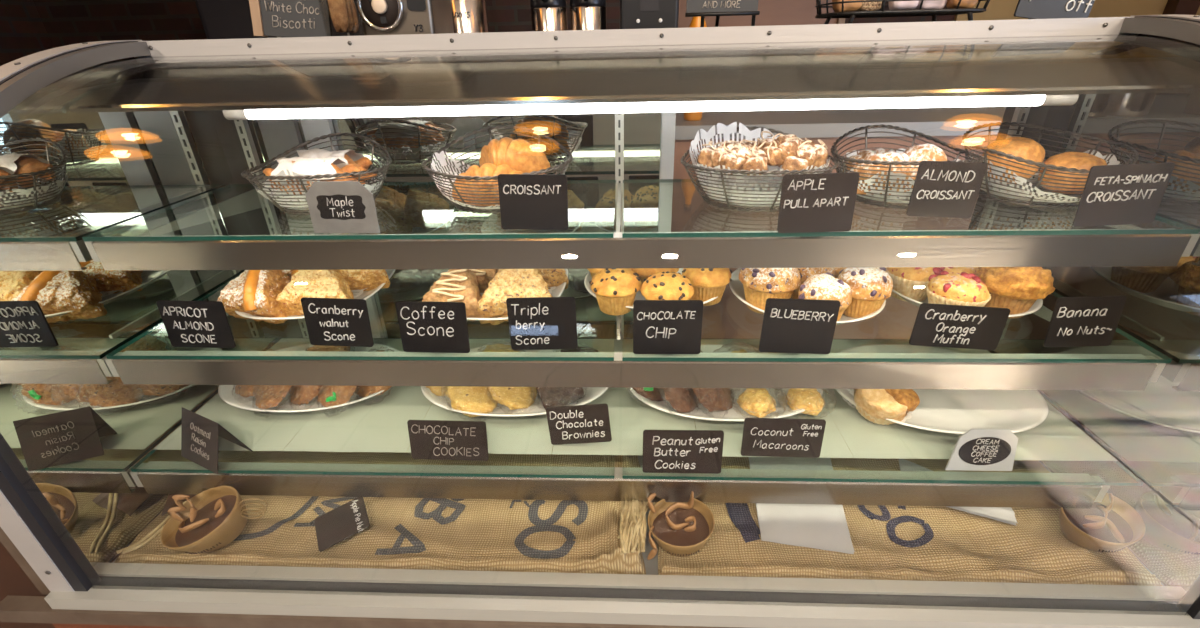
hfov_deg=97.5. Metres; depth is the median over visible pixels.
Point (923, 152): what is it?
croissant
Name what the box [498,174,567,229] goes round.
card
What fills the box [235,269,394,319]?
oval platter
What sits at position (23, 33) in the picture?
wall
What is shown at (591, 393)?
oval platter
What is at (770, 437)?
card
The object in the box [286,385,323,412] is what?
cookie
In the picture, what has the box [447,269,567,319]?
oval platter
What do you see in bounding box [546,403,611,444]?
card
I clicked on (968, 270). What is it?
muffin
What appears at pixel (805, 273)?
muffin
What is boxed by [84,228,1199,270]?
shelf rail
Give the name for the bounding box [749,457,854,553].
paper bag
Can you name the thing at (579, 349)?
brownie
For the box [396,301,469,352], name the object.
card
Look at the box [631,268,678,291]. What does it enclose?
muffin
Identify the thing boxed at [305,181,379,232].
card
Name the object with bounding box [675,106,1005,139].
countertop
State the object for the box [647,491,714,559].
bowl
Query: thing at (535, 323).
card
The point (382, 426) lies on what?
paper liner
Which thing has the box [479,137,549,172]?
croissant
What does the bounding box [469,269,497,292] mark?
scone
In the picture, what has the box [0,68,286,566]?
mirror
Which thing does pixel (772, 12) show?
wall panel
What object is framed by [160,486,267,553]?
bowl
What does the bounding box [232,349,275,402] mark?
cookie
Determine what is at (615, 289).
muffin
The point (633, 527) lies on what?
tie
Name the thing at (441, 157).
doily
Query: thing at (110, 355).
glass shelf
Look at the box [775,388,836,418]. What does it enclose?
wrapped macaroon
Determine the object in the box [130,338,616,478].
glass shelf
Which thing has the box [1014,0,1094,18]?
card
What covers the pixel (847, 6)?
snack packet
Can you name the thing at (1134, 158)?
wire basket
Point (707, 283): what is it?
muffin
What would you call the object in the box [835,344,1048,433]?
oval platter
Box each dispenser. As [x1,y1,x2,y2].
[530,0,567,30]
[570,0,605,29]
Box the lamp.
[223,94,1078,119]
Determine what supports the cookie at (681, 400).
on the oval platter at (731, 414)
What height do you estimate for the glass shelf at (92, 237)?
0.006 m
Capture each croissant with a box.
[452,163,522,205]
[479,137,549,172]
[845,148,895,172]
[849,152,910,194]
[903,144,946,189]
[982,137,1044,183]
[1038,152,1106,193]
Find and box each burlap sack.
[114,404,645,574]
[652,420,1162,585]
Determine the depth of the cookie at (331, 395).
0.90 m
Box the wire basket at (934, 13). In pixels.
[815,0,989,23]
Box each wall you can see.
[0,0,53,65]
[33,0,1199,47]
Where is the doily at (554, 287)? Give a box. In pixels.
[480,286,555,295]
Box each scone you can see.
[217,270,290,323]
[276,270,353,315]
[282,270,297,277]
[340,269,389,290]
[422,269,484,320]
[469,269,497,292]
[477,269,551,324]
[532,232,568,288]
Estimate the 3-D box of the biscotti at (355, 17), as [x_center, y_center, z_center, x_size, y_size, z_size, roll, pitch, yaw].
[-0.432,-0.536,0.885,0.032,0.112,0.013,2,27,7]
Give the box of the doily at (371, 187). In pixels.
[255,169,385,209]
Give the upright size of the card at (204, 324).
0.077 m
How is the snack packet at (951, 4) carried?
in the wire basket at (934, 13)
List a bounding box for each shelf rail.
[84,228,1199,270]
[105,351,1165,390]
[130,461,1109,508]
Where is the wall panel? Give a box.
[678,0,844,27]
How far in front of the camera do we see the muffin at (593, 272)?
0.89 m
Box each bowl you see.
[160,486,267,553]
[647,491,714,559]
[1059,493,1144,551]
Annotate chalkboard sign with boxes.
[249,0,331,36]
[685,0,759,26]
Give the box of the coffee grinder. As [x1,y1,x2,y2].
[356,0,453,35]
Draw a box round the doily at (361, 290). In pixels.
[351,288,366,297]
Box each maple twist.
[263,156,364,194]
[297,148,376,180]
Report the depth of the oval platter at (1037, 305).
0.81 m
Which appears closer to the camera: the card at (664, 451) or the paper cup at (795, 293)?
the card at (664, 451)
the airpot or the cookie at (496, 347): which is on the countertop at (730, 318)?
the airpot
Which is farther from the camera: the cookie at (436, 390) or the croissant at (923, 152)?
the cookie at (436, 390)
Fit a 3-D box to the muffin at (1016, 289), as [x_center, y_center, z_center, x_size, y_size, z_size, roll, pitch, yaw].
[0.626,-0.043,0.800,0.100,0.089,0.099,-4,27,-5]
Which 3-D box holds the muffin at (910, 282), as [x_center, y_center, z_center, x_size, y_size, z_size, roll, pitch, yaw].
[0.510,-0.060,0.860,0.085,0.067,0.085,-17,31,-27]
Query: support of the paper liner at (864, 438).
on the glass shelf at (1140, 483)
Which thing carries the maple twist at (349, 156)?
on the doily at (371, 187)
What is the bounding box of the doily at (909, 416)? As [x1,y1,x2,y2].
[842,389,912,421]
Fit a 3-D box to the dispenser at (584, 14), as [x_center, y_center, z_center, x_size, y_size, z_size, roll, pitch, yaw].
[-0.047,-0.875,1.784,0.120,0.438,0.159,15,31,28]
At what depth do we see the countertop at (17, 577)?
0.76 m
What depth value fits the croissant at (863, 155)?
0.83 m
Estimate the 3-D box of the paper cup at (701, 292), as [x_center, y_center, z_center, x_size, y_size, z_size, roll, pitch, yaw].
[0.175,-0.042,0.871,0.071,0.040,0.071,19,33,34]
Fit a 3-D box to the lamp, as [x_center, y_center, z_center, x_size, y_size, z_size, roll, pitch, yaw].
[0.046,-0.275,0.696,1.115,0.018,0.017,0,27,3]
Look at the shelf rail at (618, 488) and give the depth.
0.79 m
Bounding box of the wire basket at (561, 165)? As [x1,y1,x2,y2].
[422,125,572,213]
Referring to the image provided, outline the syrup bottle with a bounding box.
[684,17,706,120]
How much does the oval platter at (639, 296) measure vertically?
0.024 m
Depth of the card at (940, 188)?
0.71 m
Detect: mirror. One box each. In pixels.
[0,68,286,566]
[987,45,1199,591]
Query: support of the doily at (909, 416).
on the oval platter at (954, 411)
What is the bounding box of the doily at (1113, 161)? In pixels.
[965,150,1120,202]
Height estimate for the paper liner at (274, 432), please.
0.002 m
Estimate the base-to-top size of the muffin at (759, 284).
0.089 m
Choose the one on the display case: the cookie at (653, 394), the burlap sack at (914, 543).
the burlap sack at (914, 543)
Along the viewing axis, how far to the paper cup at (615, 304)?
0.82 m
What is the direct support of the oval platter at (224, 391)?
on the paper liner at (274, 432)
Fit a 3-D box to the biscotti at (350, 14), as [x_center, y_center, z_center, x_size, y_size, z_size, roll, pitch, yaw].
[-0.432,-0.530,0.873,0.029,0.111,0.013,1,27,5]
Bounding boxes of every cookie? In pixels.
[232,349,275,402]
[252,385,297,417]
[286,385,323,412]
[305,344,354,351]
[316,386,360,416]
[355,346,393,405]
[425,386,448,397]
[441,386,500,420]
[477,340,525,351]
[487,387,540,417]
[626,387,664,407]
[658,388,702,419]
[688,388,734,418]
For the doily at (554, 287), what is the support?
on the oval platter at (558, 290)
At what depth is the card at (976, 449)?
0.76 m
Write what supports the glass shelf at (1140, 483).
on the display case
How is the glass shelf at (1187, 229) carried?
on the display case
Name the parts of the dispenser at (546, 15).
lid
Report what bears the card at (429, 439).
on the glass shelf at (133, 469)
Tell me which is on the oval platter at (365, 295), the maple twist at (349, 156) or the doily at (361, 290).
the doily at (361, 290)
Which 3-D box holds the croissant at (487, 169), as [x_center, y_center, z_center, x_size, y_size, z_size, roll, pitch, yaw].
[-0.165,-0.194,0.790,0.131,0.063,0.069,-3,27,-3]
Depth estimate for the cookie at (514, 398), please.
0.90 m
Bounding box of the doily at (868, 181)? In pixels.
[836,148,963,202]
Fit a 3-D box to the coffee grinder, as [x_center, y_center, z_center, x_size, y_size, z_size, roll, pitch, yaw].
[-0.350,-0.621,0.922,0.136,0.244,0.143,0,27,3]
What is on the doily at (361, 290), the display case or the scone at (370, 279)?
the scone at (370, 279)
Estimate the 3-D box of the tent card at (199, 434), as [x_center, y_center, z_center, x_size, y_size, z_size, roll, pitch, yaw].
[-0.609,0.188,0.818,0.094,0.076,0.056,12,30,24]
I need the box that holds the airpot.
[451,0,488,32]
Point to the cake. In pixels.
(875, 405)
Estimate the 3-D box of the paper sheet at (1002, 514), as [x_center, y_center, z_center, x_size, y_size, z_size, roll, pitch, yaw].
[0.571,0.282,0.849,0.155,0.010,0.088,11,30,22]
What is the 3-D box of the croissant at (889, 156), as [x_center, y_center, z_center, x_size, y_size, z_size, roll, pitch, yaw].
[0.428,-0.208,0.779,0.119,0.061,0.067,-4,27,-5]
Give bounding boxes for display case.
[0,14,1199,627]
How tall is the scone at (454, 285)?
0.088 m
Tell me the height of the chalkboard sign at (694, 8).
0.147 m
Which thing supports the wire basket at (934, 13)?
on the display case
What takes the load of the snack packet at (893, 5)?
in the wire basket at (934, 13)
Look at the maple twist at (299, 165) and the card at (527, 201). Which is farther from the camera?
the maple twist at (299, 165)
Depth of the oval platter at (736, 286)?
0.84 m
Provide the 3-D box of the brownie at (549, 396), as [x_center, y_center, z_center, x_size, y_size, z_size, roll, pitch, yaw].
[-0.072,0.126,0.912,0.099,0.070,0.089,-16,31,-26]
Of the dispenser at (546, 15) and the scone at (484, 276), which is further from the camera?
the dispenser at (546, 15)
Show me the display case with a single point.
(96, 136)
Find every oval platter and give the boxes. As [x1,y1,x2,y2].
[218,343,400,411]
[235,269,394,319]
[421,344,607,416]
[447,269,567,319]
[584,268,717,310]
[630,344,822,420]
[729,268,885,324]
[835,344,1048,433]
[892,289,1042,317]
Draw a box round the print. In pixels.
[509,500,543,507]
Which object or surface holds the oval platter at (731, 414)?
on the paper liner at (834, 445)
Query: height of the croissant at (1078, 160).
0.058 m
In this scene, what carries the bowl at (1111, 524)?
on the burlap sack at (914, 543)
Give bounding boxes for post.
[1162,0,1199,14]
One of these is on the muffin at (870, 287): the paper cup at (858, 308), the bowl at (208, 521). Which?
the paper cup at (858, 308)
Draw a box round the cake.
[854,389,919,424]
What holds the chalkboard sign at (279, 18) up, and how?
on the display case
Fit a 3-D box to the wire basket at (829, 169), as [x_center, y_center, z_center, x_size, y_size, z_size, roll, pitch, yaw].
[0.240,-0.222,0.806,0.232,0.098,0.202,0,27,3]
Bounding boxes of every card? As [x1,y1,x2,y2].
[156,300,235,347]
[181,407,251,473]
[301,297,373,346]
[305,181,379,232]
[314,497,369,551]
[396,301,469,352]
[407,420,488,460]
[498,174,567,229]
[506,297,577,349]
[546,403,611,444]
[633,300,702,353]
[642,430,723,473]
[741,418,825,457]
[759,298,839,353]
[777,172,859,232]
[906,161,986,217]
[909,303,1009,349]
[945,429,1017,470]
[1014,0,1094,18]
[1043,295,1126,346]
[1073,162,1174,225]
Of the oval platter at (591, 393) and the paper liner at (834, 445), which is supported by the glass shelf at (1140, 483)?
the paper liner at (834, 445)
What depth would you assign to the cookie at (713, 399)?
0.87 m
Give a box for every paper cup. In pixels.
[595,293,635,315]
[689,285,725,305]
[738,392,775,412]
[743,285,793,313]
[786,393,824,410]
[791,282,802,298]
[837,309,844,320]
[843,299,884,318]
[926,282,990,306]
[984,292,1035,318]
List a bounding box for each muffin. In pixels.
[588,268,630,277]
[589,268,641,315]
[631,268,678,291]
[640,271,693,299]
[682,268,732,305]
[739,268,800,313]
[791,268,834,298]
[798,272,851,320]
[834,268,845,277]
[837,267,892,318]
[885,267,942,301]
[926,270,990,306]
[943,267,978,275]
[977,267,1055,318]
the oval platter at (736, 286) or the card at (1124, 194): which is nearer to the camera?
the card at (1124, 194)
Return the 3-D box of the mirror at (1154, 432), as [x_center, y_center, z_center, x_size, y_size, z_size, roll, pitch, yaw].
[0.775,-0.038,0.783,0.002,0.660,0.551,0,27,3]
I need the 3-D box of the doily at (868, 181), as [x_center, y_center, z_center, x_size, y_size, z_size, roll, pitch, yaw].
[0.459,-0.213,0.812,0.184,0.054,0.185,0,27,3]
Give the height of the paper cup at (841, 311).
0.038 m
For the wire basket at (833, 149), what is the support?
on the glass shelf at (1187, 229)
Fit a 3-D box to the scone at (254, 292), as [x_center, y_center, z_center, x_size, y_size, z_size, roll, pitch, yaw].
[-0.552,-0.039,0.861,0.114,0.096,0.103,12,30,24]
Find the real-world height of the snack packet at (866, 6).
0.084 m
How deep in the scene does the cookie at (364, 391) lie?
0.93 m
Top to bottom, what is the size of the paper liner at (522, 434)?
0.002 m
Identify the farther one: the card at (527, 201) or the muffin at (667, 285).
the muffin at (667, 285)
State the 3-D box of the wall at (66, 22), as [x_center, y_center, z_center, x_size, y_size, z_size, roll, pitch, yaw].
[0.257,-1.479,2.649,6.500,2.800,0.120,0,27,3]
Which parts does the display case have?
frame, curve trim, panel, post, moulding, mirror door, sill, trim, sill, glass, post, panel, curve trim, frame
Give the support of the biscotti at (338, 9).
in the jar
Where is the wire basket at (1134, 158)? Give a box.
[962,122,1138,207]
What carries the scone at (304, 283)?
on the doily at (361, 290)
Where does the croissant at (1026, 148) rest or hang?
on the doily at (1113, 161)
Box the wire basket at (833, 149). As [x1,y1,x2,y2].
[830,124,983,208]
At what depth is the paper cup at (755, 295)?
0.80 m
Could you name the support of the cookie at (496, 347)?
on the oval platter at (591, 393)
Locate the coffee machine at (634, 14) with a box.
[620,0,678,28]
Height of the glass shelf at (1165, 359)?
0.006 m
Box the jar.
[331,0,363,35]
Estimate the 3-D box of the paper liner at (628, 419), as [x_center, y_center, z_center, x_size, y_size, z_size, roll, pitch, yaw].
[0.047,0.136,0.969,0.229,0.001,0.358,0,27,3]
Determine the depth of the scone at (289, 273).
0.91 m
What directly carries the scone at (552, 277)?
on the doily at (554, 287)
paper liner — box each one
[153,338,375,450]
[283,338,431,452]
[406,339,552,454]
[552,339,695,454]
[694,339,853,457]
[822,339,962,458]
[886,340,1117,460]
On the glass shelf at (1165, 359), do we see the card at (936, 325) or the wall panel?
the card at (936, 325)
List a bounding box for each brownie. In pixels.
[531,387,586,409]
[556,341,597,351]
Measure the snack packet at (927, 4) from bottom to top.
0.084 m
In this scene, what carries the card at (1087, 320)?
on the glass shelf at (1165, 359)
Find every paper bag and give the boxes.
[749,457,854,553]
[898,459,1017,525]
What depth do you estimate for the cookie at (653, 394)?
0.91 m
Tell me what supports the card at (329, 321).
on the glass shelf at (110, 355)
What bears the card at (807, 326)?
on the glass shelf at (1165, 359)
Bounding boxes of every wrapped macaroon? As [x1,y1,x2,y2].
[713,342,761,352]
[730,388,786,418]
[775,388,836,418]
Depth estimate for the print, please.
0.86 m
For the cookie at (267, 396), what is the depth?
0.91 m
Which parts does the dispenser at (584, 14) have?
lid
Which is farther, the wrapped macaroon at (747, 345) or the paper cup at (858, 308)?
the wrapped macaroon at (747, 345)
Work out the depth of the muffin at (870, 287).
0.78 m
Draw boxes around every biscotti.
[327,0,348,32]
[346,0,353,32]
[349,0,358,32]
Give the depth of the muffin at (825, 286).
0.76 m
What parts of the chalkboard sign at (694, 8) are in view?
easel leg, easel leg, easel leg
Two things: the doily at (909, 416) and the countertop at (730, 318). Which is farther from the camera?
the countertop at (730, 318)
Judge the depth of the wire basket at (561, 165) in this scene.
0.79 m
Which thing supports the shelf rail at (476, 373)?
attached to the display case
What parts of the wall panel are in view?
rail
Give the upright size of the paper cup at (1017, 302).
0.042 m
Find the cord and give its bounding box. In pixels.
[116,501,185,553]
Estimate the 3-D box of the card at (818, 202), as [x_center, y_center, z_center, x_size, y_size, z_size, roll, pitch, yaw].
[0.279,-0.147,0.684,0.095,0.077,0.030,0,27,3]
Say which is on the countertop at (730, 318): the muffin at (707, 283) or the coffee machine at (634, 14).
the coffee machine at (634, 14)
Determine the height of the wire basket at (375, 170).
0.098 m
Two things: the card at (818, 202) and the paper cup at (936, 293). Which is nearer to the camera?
the card at (818, 202)
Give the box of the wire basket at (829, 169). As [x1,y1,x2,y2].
[680,126,838,212]
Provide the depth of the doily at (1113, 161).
0.77 m
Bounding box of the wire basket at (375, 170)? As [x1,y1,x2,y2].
[241,133,390,215]
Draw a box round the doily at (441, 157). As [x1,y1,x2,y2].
[431,151,499,208]
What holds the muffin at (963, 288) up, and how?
on the oval platter at (1037, 305)
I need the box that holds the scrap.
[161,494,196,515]
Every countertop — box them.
[0,527,54,627]
[671,106,1005,338]
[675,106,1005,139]
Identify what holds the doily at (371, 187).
in the wire basket at (375, 170)
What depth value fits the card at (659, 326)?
0.72 m
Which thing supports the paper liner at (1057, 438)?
on the glass shelf at (1140, 483)
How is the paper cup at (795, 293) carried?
on the muffin at (805, 273)
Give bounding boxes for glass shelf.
[82,180,615,240]
[106,275,614,360]
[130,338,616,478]
[622,176,1199,237]
[622,291,1171,362]
[623,338,1143,485]
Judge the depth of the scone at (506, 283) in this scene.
0.81 m
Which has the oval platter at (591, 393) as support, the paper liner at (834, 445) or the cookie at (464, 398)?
the cookie at (464, 398)
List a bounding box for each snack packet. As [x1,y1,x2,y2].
[832,0,861,11]
[856,2,881,10]
[889,1,918,9]
[915,0,946,8]
[946,0,977,8]
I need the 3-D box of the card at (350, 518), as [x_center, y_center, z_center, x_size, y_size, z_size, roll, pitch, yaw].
[-0.397,0.322,0.809,0.074,0.016,0.072,-16,31,-26]
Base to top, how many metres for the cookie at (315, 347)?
0.072 m
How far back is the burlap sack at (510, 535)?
0.81 m
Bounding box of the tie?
[617,500,648,554]

